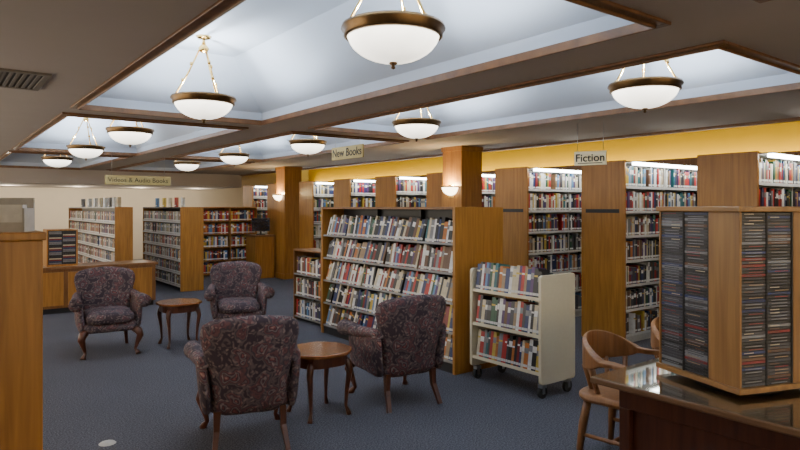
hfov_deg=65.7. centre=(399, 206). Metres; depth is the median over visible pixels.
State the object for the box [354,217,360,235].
book
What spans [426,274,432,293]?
book
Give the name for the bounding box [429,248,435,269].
book
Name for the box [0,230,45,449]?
cabinet
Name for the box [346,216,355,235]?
book
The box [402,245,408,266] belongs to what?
book
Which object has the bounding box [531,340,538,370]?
book
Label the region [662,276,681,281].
case
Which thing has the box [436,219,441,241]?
book
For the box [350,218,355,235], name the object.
book
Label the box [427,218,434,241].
book
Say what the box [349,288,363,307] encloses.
book
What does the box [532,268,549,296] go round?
book
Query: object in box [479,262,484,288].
book
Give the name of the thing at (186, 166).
pendant lamp
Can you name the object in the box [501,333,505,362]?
book
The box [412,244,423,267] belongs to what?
book
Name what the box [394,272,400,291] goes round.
book
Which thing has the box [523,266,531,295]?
book
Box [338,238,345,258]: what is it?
book
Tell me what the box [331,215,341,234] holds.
book
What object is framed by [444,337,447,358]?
book
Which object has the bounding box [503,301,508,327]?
book
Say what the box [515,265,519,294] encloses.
book
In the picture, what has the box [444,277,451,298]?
book
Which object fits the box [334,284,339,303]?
book
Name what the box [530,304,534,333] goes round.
book
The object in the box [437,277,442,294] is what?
book
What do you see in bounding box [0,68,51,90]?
ceiling vent
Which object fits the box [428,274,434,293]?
book
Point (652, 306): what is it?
shelf
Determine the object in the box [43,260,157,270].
countertop
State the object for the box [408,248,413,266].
book
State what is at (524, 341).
book
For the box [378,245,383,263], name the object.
book
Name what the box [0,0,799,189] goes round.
ceiling
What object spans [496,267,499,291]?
book
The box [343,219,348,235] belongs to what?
book
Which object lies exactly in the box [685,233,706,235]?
case
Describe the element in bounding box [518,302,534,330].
book
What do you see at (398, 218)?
book
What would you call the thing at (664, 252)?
case
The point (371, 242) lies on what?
book
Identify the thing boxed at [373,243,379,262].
book
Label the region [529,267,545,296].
book
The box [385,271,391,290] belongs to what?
book
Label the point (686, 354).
case
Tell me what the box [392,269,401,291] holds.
book
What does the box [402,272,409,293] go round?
book
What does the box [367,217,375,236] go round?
book
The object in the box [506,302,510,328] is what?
book
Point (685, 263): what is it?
case
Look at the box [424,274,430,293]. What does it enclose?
book
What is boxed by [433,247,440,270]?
book
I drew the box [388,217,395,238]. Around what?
book
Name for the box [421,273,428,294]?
book
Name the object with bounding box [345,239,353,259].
book
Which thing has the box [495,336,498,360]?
book
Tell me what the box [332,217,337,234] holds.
book
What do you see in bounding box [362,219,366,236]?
book
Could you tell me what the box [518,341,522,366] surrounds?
book
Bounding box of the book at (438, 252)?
[435,250,439,270]
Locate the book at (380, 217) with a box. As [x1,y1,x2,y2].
[375,217,380,237]
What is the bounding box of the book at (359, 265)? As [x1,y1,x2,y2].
[354,263,363,284]
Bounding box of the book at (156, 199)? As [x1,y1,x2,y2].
[155,198,158,206]
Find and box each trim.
[0,150,132,169]
[11,112,248,155]
[70,0,670,124]
[107,158,254,172]
[171,131,408,161]
[240,117,799,175]
[308,40,799,139]
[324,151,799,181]
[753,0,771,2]
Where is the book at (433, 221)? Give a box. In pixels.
[429,220,434,241]
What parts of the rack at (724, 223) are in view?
panel, panel, panel, panel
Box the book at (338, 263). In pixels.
[333,261,341,280]
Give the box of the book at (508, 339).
[505,338,509,363]
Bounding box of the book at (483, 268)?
[480,264,484,289]
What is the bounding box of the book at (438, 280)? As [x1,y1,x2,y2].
[434,277,440,294]
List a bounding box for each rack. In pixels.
[43,228,77,266]
[656,206,799,395]
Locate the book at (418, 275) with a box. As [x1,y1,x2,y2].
[413,274,420,294]
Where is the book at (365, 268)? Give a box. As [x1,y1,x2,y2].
[362,268,365,285]
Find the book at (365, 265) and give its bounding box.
[359,264,374,285]
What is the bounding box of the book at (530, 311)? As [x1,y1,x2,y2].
[527,304,535,332]
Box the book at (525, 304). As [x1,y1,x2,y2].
[521,303,537,331]
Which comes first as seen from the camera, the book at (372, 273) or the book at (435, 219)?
the book at (435, 219)
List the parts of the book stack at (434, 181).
panel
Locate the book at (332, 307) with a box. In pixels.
[327,306,334,324]
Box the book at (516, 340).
[513,336,527,365]
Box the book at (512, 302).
[509,301,516,328]
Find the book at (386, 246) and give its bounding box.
[381,242,391,263]
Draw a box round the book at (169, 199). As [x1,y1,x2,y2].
[168,198,171,206]
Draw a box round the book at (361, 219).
[358,215,362,236]
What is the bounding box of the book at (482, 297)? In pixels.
[478,295,493,322]
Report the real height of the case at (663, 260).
0.012 m
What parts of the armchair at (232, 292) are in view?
armrest, backrest, seat frame, armrest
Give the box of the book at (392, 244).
[389,244,392,264]
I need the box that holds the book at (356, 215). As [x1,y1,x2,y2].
[353,215,360,235]
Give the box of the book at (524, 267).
[520,266,525,295]
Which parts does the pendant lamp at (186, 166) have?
lamp shade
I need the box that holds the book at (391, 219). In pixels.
[386,219,391,238]
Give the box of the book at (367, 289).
[363,289,379,310]
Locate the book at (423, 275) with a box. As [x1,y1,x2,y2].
[419,275,424,294]
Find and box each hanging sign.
[105,175,170,185]
[332,144,363,160]
[574,121,606,165]
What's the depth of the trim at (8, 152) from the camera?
11.74 m
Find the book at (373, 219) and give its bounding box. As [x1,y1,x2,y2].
[368,217,375,236]
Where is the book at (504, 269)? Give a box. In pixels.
[501,268,505,292]
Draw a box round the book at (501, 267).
[498,266,510,291]
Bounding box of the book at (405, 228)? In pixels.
[402,221,407,239]
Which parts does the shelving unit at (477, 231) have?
panel, panel, shelf, shelf, shelf, shelf, shelf, panel, panel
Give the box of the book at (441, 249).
[437,247,442,270]
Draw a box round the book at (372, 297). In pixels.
[369,294,373,312]
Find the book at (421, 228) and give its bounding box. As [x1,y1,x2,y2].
[417,219,424,240]
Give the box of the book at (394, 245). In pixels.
[390,243,395,264]
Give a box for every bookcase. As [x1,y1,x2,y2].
[204,207,256,275]
[243,185,266,233]
[294,248,320,326]
[495,167,580,316]
[581,160,696,341]
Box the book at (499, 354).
[497,333,513,361]
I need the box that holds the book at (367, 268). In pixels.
[364,267,369,286]
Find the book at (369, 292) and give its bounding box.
[365,291,377,311]
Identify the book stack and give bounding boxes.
[267,184,275,274]
[299,181,333,248]
[334,179,374,206]
[375,176,425,206]
[426,172,494,206]
[697,151,799,205]
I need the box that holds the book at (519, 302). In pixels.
[515,301,524,330]
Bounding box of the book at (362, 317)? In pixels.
[360,314,364,324]
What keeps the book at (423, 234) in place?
in the shelving unit at (477, 231)
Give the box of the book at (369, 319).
[367,316,373,326]
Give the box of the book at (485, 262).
[483,262,486,289]
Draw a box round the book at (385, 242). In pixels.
[379,242,385,263]
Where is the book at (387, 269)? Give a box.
[382,269,388,289]
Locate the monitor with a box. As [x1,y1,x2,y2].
[252,218,269,234]
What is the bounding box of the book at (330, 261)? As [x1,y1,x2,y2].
[326,261,335,279]
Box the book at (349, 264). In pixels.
[344,263,352,282]
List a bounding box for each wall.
[0,170,308,258]
[309,121,799,181]
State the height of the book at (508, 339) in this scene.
0.239 m
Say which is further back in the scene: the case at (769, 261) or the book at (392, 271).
the book at (392, 271)
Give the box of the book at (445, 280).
[441,279,447,296]
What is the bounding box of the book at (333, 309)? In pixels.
[329,308,334,324]
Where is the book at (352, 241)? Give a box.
[347,241,352,259]
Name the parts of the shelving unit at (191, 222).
panel, panel, shelf, shelf, shelf, shelf, shelf, shelf, panel, panel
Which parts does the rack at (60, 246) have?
panel, panel, panel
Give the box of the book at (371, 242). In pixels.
[365,240,380,261]
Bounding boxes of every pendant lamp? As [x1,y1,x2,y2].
[41,154,73,168]
[66,118,104,159]
[105,120,154,146]
[170,34,236,122]
[173,160,200,172]
[218,145,249,165]
[289,134,326,155]
[341,0,445,69]
[392,107,440,141]
[607,59,683,112]
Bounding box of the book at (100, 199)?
[99,198,102,206]
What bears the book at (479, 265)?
in the cart
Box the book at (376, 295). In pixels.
[373,295,376,313]
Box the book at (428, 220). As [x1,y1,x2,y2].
[425,220,429,240]
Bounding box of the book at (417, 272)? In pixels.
[411,271,425,294]
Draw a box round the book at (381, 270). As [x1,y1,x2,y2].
[375,269,383,288]
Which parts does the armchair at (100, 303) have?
armrest, leg, backrest, seat frame, leg, leg, armrest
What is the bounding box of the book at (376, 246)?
[371,245,377,262]
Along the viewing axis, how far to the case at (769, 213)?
2.81 m
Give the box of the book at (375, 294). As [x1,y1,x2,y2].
[371,293,377,312]
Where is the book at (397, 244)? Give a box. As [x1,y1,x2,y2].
[393,242,407,264]
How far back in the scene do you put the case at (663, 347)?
3.12 m
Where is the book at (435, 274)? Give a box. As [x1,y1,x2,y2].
[431,274,436,293]
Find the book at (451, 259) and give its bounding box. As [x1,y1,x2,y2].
[449,251,452,272]
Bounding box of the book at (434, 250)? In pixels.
[431,250,435,269]
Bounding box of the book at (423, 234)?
[420,218,429,240]
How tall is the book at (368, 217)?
0.284 m
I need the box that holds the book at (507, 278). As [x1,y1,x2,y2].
[504,268,509,292]
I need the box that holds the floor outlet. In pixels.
[98,440,115,446]
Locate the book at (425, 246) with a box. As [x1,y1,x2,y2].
[420,244,438,268]
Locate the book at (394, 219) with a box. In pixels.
[389,219,394,238]
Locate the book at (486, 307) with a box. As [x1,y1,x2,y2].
[484,300,487,323]
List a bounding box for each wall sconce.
[272,194,282,201]
[441,185,457,197]
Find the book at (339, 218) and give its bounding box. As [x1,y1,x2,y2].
[334,217,340,234]
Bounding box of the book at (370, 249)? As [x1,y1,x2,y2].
[366,244,372,261]
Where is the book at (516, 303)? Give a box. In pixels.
[512,302,517,329]
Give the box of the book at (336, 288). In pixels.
[332,284,338,303]
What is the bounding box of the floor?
[43,259,654,449]
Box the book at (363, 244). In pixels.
[358,242,364,260]
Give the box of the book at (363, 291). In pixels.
[360,291,364,309]
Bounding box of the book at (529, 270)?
[526,269,531,295]
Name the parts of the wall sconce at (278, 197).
lamp shade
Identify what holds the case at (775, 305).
in the rack at (724, 223)
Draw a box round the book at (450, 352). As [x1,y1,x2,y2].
[448,338,452,360]
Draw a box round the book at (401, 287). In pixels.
[398,273,406,292]
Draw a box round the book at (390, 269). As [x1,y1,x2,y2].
[383,267,400,289]
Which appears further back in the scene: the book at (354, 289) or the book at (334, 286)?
the book at (334, 286)
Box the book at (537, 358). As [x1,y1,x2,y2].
[535,345,538,371]
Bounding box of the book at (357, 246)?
[353,243,358,260]
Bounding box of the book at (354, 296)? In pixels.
[352,291,356,308]
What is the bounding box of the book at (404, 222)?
[399,220,405,239]
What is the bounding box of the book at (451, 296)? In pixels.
[449,287,452,302]
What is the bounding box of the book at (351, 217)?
[348,217,354,235]
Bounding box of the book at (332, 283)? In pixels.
[328,283,333,302]
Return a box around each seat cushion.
[83,306,134,325]
[217,297,259,313]
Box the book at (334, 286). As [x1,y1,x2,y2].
[329,284,335,302]
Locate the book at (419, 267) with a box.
[418,249,422,268]
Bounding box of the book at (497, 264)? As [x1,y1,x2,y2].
[493,263,509,290]
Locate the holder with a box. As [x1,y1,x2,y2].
[0,198,34,231]
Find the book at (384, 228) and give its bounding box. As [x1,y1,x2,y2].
[381,220,387,237]
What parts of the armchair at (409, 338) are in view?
leg, armrest, leg, leg, backrest, leg, armrest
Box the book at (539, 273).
[536,272,552,297]
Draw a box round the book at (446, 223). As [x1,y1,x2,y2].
[442,222,447,242]
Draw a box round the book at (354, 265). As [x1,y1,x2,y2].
[349,263,357,283]
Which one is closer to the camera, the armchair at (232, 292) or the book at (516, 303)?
the book at (516, 303)
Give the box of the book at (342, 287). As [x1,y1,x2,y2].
[337,286,346,304]
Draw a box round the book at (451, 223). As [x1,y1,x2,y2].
[447,222,452,242]
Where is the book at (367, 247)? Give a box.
[363,242,369,261]
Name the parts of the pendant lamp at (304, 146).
lamp shade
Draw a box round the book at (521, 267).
[517,266,522,294]
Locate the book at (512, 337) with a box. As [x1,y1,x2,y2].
[507,335,522,364]
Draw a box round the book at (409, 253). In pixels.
[405,247,411,266]
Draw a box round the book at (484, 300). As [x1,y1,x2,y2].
[481,299,485,323]
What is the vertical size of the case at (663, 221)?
0.012 m
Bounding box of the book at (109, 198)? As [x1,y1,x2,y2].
[108,197,111,206]
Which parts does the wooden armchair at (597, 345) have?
leg, seat, leg, rail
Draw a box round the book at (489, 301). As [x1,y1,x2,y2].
[486,300,491,324]
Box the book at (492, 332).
[489,331,504,358]
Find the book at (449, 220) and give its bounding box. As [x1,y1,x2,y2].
[446,220,452,242]
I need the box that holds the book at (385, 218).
[379,217,387,237]
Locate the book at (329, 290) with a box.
[326,283,331,301]
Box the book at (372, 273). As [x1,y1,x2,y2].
[369,267,374,287]
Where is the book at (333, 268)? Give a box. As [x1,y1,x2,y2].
[329,262,335,279]
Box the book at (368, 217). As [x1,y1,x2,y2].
[364,216,372,236]
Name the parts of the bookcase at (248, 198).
panel, panel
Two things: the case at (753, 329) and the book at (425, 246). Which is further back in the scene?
the book at (425, 246)
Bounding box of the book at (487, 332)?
[485,332,488,357]
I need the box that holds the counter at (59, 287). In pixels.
[43,260,157,314]
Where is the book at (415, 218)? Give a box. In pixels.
[409,217,424,239]
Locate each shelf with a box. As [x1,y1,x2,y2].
[314,195,333,196]
[351,194,374,195]
[396,193,425,194]
[472,288,538,300]
[472,355,538,375]
[473,321,538,338]
[529,189,580,192]
[529,210,580,211]
[529,230,580,233]
[529,249,580,254]
[550,269,580,273]
[626,186,696,190]
[626,211,658,212]
[626,234,658,237]
[626,257,658,262]
[626,281,658,287]
[626,304,658,311]
[626,329,650,336]
[759,182,799,187]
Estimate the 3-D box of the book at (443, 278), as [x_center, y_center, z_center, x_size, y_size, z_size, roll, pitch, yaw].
[0.464,0.821,6.175,0.193,0.266,0.056,0,0,-37]
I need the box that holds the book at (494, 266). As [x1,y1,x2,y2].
[491,265,495,290]
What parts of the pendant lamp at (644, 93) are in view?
rod, rod, lamp shade, rod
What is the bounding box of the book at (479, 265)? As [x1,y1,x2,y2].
[476,264,480,288]
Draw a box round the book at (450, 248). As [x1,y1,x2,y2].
[445,246,452,271]
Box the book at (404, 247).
[400,247,405,265]
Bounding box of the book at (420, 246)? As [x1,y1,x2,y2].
[415,245,423,268]
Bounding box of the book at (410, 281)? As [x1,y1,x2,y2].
[407,271,415,294]
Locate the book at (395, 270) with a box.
[389,269,396,290]
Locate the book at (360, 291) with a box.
[356,289,364,309]
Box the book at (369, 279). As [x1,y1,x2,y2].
[367,267,371,286]
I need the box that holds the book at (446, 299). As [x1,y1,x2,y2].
[445,279,451,301]
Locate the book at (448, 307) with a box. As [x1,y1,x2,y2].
[444,306,449,330]
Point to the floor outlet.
(106, 442)
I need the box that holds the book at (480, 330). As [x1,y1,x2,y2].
[476,329,489,355]
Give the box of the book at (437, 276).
[433,275,447,293]
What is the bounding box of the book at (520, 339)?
[516,337,531,366]
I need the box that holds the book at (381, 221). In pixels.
[377,217,383,237]
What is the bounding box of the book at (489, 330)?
[487,330,493,358]
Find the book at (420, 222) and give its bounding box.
[414,221,421,240]
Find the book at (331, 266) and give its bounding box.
[327,263,332,279]
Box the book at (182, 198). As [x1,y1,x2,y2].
[181,197,184,206]
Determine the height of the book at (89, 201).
0.180 m
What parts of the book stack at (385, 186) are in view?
panel, panel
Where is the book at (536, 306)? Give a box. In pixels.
[532,305,538,334]
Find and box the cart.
[470,267,574,398]
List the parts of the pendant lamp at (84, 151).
rod, lamp shade, rod, rod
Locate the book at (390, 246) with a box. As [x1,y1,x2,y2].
[387,246,391,264]
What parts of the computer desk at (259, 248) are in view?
panel, panel, panel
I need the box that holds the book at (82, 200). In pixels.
[81,199,84,206]
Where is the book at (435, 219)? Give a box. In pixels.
[432,219,436,241]
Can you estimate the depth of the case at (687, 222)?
2.97 m
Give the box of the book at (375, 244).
[370,243,377,262]
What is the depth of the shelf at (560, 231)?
8.86 m
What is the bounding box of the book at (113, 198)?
[112,197,115,206]
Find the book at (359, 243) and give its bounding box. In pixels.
[355,243,360,260]
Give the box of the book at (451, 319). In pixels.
[449,308,452,331]
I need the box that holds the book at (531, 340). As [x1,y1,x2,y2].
[527,339,538,369]
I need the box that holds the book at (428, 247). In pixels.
[424,246,435,269]
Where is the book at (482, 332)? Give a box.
[479,331,484,356]
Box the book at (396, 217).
[391,217,397,238]
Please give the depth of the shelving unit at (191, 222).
11.84 m
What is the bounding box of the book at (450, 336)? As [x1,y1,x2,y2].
[445,334,452,359]
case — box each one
[662,212,681,214]
[662,215,681,217]
[662,218,681,219]
[662,220,681,222]
[662,223,681,225]
[662,226,681,228]
[662,229,681,231]
[662,231,681,234]
[662,234,681,237]
[662,237,681,240]
[662,240,681,243]
[662,243,681,246]
[662,245,681,249]
[662,248,681,251]
[662,251,681,254]
[662,254,681,257]
[662,257,681,260]
[662,259,681,263]
[662,262,681,266]
[662,265,681,269]
[662,268,681,272]
[662,271,681,275]
[662,273,681,278]
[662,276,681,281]
[662,279,681,283]
[662,282,681,286]
[662,284,681,289]
[662,287,681,292]
[662,290,681,295]
[662,293,681,298]
[662,296,681,301]
[662,298,681,304]
[662,301,681,307]
[662,304,681,310]
[662,307,681,313]
[662,310,681,315]
[662,312,681,318]
[662,315,681,321]
[662,318,681,324]
[662,321,681,327]
[662,324,681,330]
[662,326,681,333]
[662,329,681,336]
[662,332,681,339]
[662,335,681,342]
[662,338,681,345]
[662,340,681,347]
[662,343,681,350]
[662,346,681,353]
[662,349,681,356]
[662,351,681,359]
[662,354,681,362]
[662,357,681,365]
[662,360,681,368]
[684,212,706,214]
[684,230,706,232]
[684,239,706,242]
[684,262,706,266]
[684,274,706,278]
[684,282,706,287]
[684,294,706,300]
[684,306,706,312]
[684,312,706,318]
[684,315,706,321]
[684,332,706,339]
[684,344,706,352]
[685,215,706,217]
[685,218,706,220]
[685,221,706,223]
[685,224,706,226]
[685,227,706,229]
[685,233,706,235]
[685,236,706,238]
[685,241,706,245]
[685,244,706,248]
[685,247,706,251]
[685,250,706,254]
[685,253,706,257]
[685,256,706,260]
[685,259,706,263]
[685,265,706,269]
[685,268,706,272]
[685,271,706,275]
[685,277,706,281]
[685,280,706,284]
[685,285,706,291]
[685,288,706,294]
[685,291,706,297]
[685,297,706,303]
[685,300,706,306]
[685,303,706,309]
[685,309,706,315]
[685,318,706,324]
[685,320,706,327]
[685,323,706,330]
[685,326,706,333]
[685,329,706,336]
[685,335,706,343]
[685,338,706,346]
[685,341,706,349]
[685,347,706,355]
[685,350,706,358]
[685,353,706,361]
[685,356,706,364]
[685,359,706,367]
[685,361,706,370]
[685,364,706,373]
[685,367,706,376]
[742,213,764,215]
[742,216,765,218]
[742,219,764,221]
[742,222,765,224]
[742,225,764,228]
[742,228,764,231]
[742,232,764,234]
[742,235,764,237]
[742,238,764,241]
[742,241,764,244]
[742,244,764,247]
[742,248,764,250]
[742,251,765,254]
[742,254,765,257]
[742,257,765,260]
[742,260,764,263]
[742,264,764,267]
[742,267,765,270]
[742,270,764,273]
[742,273,765,276]
[742,276,764,280]
[742,280,764,283]
[742,283,765,286]
[742,286,764,289]
[742,289,764,293]
[742,292,765,296]
[742,296,764,299]
[742,299,764,302]
[742,302,765,306]
[742,305,764,309]
[742,308,764,312]
[742,312,764,315]
[742,315,764,319]
[742,318,764,322]
[742,321,764,325]
[742,324,764,328]
[742,328,764,332]
[742,331,764,335]
[742,334,764,338]
[742,337,765,341]
[742,341,764,345]
[742,344,764,348]
[742,347,764,351]
[742,350,764,354]
[742,353,764,358]
[742,357,765,361]
[742,360,764,364]
[742,363,765,367]
[742,366,764,371]
[742,369,765,374]
[742,373,764,377]
[742,376,764,380]
[742,379,764,384]
[742,382,764,387]
[768,212,790,214]
[768,216,789,218]
[768,219,789,221]
[768,222,790,224]
[768,225,789,227]
[768,228,790,230]
[768,231,790,234]
[768,234,790,237]
[768,238,790,240]
[768,241,789,243]
[768,244,790,246]
[768,247,790,250]
[768,250,789,253]
[768,253,789,256]
[768,256,790,259]
[768,260,790,262]
[768,263,789,266]
[768,266,790,269]
[768,269,789,272]
[768,272,790,275]
[768,275,790,278]
[768,278,790,282]
[768,282,789,285]
[768,285,789,288]
[768,288,790,291]
[768,291,789,294]
[768,294,789,297]
[768,297,789,301]
[768,301,790,304]
[768,304,790,307]
[768,307,789,310]
[768,310,790,313]
[768,313,789,317]
[768,316,789,320]
[768,319,790,323]
[768,323,790,326]
[768,326,789,329]
[768,329,789,333]
[768,332,790,336]
[768,335,790,339]
[768,338,789,342]
[768,341,790,345]
[768,345,790,349]
[768,348,789,352]
[768,351,789,355]
[768,354,789,358]
[768,357,790,361]
[768,360,789,365]
[768,364,789,368]
[768,367,790,371]
[768,370,790,374]
[768,373,790,377]
[768,376,790,381]
[768,379,790,384]
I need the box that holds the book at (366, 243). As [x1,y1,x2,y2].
[361,242,367,261]
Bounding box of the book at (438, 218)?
[434,217,441,241]
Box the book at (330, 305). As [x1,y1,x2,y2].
[326,305,331,323]
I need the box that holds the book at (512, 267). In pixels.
[508,266,516,293]
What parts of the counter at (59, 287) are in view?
door, door, door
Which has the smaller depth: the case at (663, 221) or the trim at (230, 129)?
the case at (663, 221)
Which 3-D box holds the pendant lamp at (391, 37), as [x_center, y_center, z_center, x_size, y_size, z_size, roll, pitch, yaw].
[-0.034,-1.058,3.138,0.528,0.725,0.528,0,0,2]
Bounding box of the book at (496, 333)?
[491,331,507,359]
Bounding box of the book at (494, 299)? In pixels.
[490,297,507,325]
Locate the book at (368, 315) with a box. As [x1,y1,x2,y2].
[364,314,372,326]
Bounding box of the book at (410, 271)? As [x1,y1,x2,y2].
[405,271,411,293]
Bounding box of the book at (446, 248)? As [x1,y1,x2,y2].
[442,247,448,271]
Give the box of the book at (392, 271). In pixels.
[387,271,393,290]
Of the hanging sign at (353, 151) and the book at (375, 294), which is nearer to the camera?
the book at (375, 294)
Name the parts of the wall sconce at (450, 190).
lamp shade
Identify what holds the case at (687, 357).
in the rack at (724, 223)
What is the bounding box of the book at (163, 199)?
[162,198,165,206]
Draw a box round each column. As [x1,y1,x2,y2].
[275,166,301,279]
[441,145,482,206]
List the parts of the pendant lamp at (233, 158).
lamp shade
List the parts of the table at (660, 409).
corner post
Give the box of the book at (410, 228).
[407,217,413,239]
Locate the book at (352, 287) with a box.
[347,287,361,306]
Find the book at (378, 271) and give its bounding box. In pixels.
[373,268,379,287]
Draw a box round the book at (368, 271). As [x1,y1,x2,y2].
[365,269,369,286]
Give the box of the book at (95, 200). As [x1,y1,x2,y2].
[93,198,97,206]
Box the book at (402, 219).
[397,219,408,238]
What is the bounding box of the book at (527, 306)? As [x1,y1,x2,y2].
[524,305,529,332]
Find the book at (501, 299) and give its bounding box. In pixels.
[498,298,504,326]
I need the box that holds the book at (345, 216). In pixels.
[340,215,349,235]
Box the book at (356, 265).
[352,265,357,284]
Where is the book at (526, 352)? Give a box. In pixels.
[523,342,529,368]
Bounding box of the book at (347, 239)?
[341,238,348,258]
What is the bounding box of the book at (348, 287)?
[343,285,358,305]
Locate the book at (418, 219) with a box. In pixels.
[412,218,422,240]
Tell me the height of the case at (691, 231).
0.012 m
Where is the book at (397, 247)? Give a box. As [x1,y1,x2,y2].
[394,247,398,265]
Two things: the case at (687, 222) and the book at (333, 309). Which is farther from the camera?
the book at (333, 309)
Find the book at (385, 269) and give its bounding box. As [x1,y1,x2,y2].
[379,268,388,288]
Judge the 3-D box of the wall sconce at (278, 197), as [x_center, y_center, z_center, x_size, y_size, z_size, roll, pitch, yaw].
[-2.762,-0.205,13.848,0.155,0.190,0.310,0,0,-37]
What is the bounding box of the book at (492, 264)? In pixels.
[489,263,495,290]
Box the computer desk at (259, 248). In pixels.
[245,234,274,278]
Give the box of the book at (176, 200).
[174,197,178,206]
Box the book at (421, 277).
[416,273,424,294]
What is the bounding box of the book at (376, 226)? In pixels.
[373,219,378,237]
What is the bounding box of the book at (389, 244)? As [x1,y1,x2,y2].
[385,243,393,264]
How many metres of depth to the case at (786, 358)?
2.81 m
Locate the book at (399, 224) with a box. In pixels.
[395,220,401,238]
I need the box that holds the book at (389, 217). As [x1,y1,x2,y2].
[384,216,395,238]
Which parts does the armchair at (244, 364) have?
armrest, leg, leg, seat frame, backrest, leg, leg, armrest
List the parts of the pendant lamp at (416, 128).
lamp shade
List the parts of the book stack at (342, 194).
panel, panel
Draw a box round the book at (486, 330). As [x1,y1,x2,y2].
[483,329,498,357]
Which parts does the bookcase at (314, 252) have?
panel, shelf, shelf, shelf, panel, panel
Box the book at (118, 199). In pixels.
[116,197,120,206]
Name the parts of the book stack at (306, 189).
panel, panel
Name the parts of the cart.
panel, panel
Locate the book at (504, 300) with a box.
[501,299,516,327]
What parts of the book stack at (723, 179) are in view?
panel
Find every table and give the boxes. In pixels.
[156,298,201,348]
[286,342,352,423]
[590,359,799,449]
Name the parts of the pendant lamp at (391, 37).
rod, lamp shade, rod, rod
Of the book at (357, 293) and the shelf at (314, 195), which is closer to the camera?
the book at (357, 293)
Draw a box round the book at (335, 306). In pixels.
[331,306,336,325]
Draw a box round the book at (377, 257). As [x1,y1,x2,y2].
[375,243,384,262]
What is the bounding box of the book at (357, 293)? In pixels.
[354,291,358,308]
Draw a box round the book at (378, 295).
[375,292,388,311]
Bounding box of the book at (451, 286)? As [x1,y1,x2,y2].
[447,278,452,301]
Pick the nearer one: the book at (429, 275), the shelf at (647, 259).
the book at (429, 275)
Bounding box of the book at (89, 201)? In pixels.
[87,199,91,206]
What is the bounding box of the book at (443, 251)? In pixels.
[440,246,447,271]
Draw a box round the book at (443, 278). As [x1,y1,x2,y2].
[439,277,447,294]
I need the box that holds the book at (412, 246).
[404,244,415,266]
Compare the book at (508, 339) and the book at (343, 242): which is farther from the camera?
the book at (343, 242)
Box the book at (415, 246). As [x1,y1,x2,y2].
[410,246,415,267]
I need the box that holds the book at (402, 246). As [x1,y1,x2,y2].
[398,245,405,265]
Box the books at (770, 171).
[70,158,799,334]
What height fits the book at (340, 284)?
0.286 m
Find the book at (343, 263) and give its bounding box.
[338,261,349,281]
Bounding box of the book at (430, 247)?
[427,247,434,269]
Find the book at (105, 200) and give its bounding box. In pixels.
[103,198,107,206]
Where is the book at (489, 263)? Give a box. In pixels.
[487,263,490,289]
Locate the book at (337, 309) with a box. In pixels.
[333,307,340,325]
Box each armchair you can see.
[68,266,150,359]
[183,315,300,449]
[204,261,274,320]
[337,294,445,412]
[576,330,658,449]
[651,317,658,358]
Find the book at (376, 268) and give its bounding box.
[371,267,383,287]
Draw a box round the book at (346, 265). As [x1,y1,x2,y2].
[342,265,346,282]
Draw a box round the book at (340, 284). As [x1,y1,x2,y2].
[336,284,346,304]
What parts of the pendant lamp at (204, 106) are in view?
rod, lamp shade, rod, rod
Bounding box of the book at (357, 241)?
[351,240,367,259]
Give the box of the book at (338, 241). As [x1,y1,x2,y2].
[334,241,338,257]
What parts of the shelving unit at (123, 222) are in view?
panel, panel, shelf, shelf, shelf, shelf, panel, panel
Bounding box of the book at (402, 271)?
[396,270,409,292]
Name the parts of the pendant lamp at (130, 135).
lamp shade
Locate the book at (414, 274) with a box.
[409,273,415,294]
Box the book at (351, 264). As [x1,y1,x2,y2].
[347,264,352,283]
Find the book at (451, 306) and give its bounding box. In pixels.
[447,305,452,330]
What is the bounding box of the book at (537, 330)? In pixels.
[536,307,538,334]
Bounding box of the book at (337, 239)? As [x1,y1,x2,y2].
[332,238,341,257]
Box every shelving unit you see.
[69,207,132,261]
[143,207,203,291]
[321,207,502,374]
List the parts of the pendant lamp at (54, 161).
lamp shade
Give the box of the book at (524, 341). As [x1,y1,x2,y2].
[520,340,529,367]
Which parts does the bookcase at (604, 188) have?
panel, panel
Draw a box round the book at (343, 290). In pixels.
[339,288,346,304]
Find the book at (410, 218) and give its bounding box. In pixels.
[404,217,411,239]
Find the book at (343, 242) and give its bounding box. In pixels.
[339,242,344,258]
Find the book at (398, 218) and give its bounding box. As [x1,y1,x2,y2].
[393,217,408,238]
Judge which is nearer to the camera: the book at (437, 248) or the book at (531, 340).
the book at (531, 340)
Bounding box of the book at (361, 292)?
[358,292,362,309]
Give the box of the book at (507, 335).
[503,334,517,362]
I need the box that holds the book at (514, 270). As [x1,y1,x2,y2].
[511,269,516,293]
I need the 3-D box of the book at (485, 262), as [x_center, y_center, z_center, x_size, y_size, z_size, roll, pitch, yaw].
[0.837,0.644,5.734,0.184,0.273,0.022,0,0,-37]
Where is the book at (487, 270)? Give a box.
[484,262,488,289]
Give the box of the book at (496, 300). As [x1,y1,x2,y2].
[494,300,497,325]
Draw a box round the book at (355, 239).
[350,239,366,259]
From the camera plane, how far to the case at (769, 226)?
2.81 m
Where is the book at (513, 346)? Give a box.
[511,340,514,364]
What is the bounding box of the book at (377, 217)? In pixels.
[371,216,379,237]
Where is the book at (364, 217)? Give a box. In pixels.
[360,216,366,236]
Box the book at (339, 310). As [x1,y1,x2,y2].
[335,308,340,326]
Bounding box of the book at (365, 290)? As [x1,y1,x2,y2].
[362,290,366,310]
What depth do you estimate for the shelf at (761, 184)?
6.54 m
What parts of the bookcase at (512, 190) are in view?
panel, panel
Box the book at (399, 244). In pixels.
[396,244,400,265]
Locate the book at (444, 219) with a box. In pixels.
[439,217,452,241]
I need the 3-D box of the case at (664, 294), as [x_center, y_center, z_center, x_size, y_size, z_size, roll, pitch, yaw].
[1.428,0.448,3.145,0.126,0.012,0.142,0,0,-18]
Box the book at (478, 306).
[476,295,488,321]
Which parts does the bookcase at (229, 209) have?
panel, panel, panel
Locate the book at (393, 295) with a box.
[388,293,400,299]
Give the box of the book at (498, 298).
[496,298,506,326]

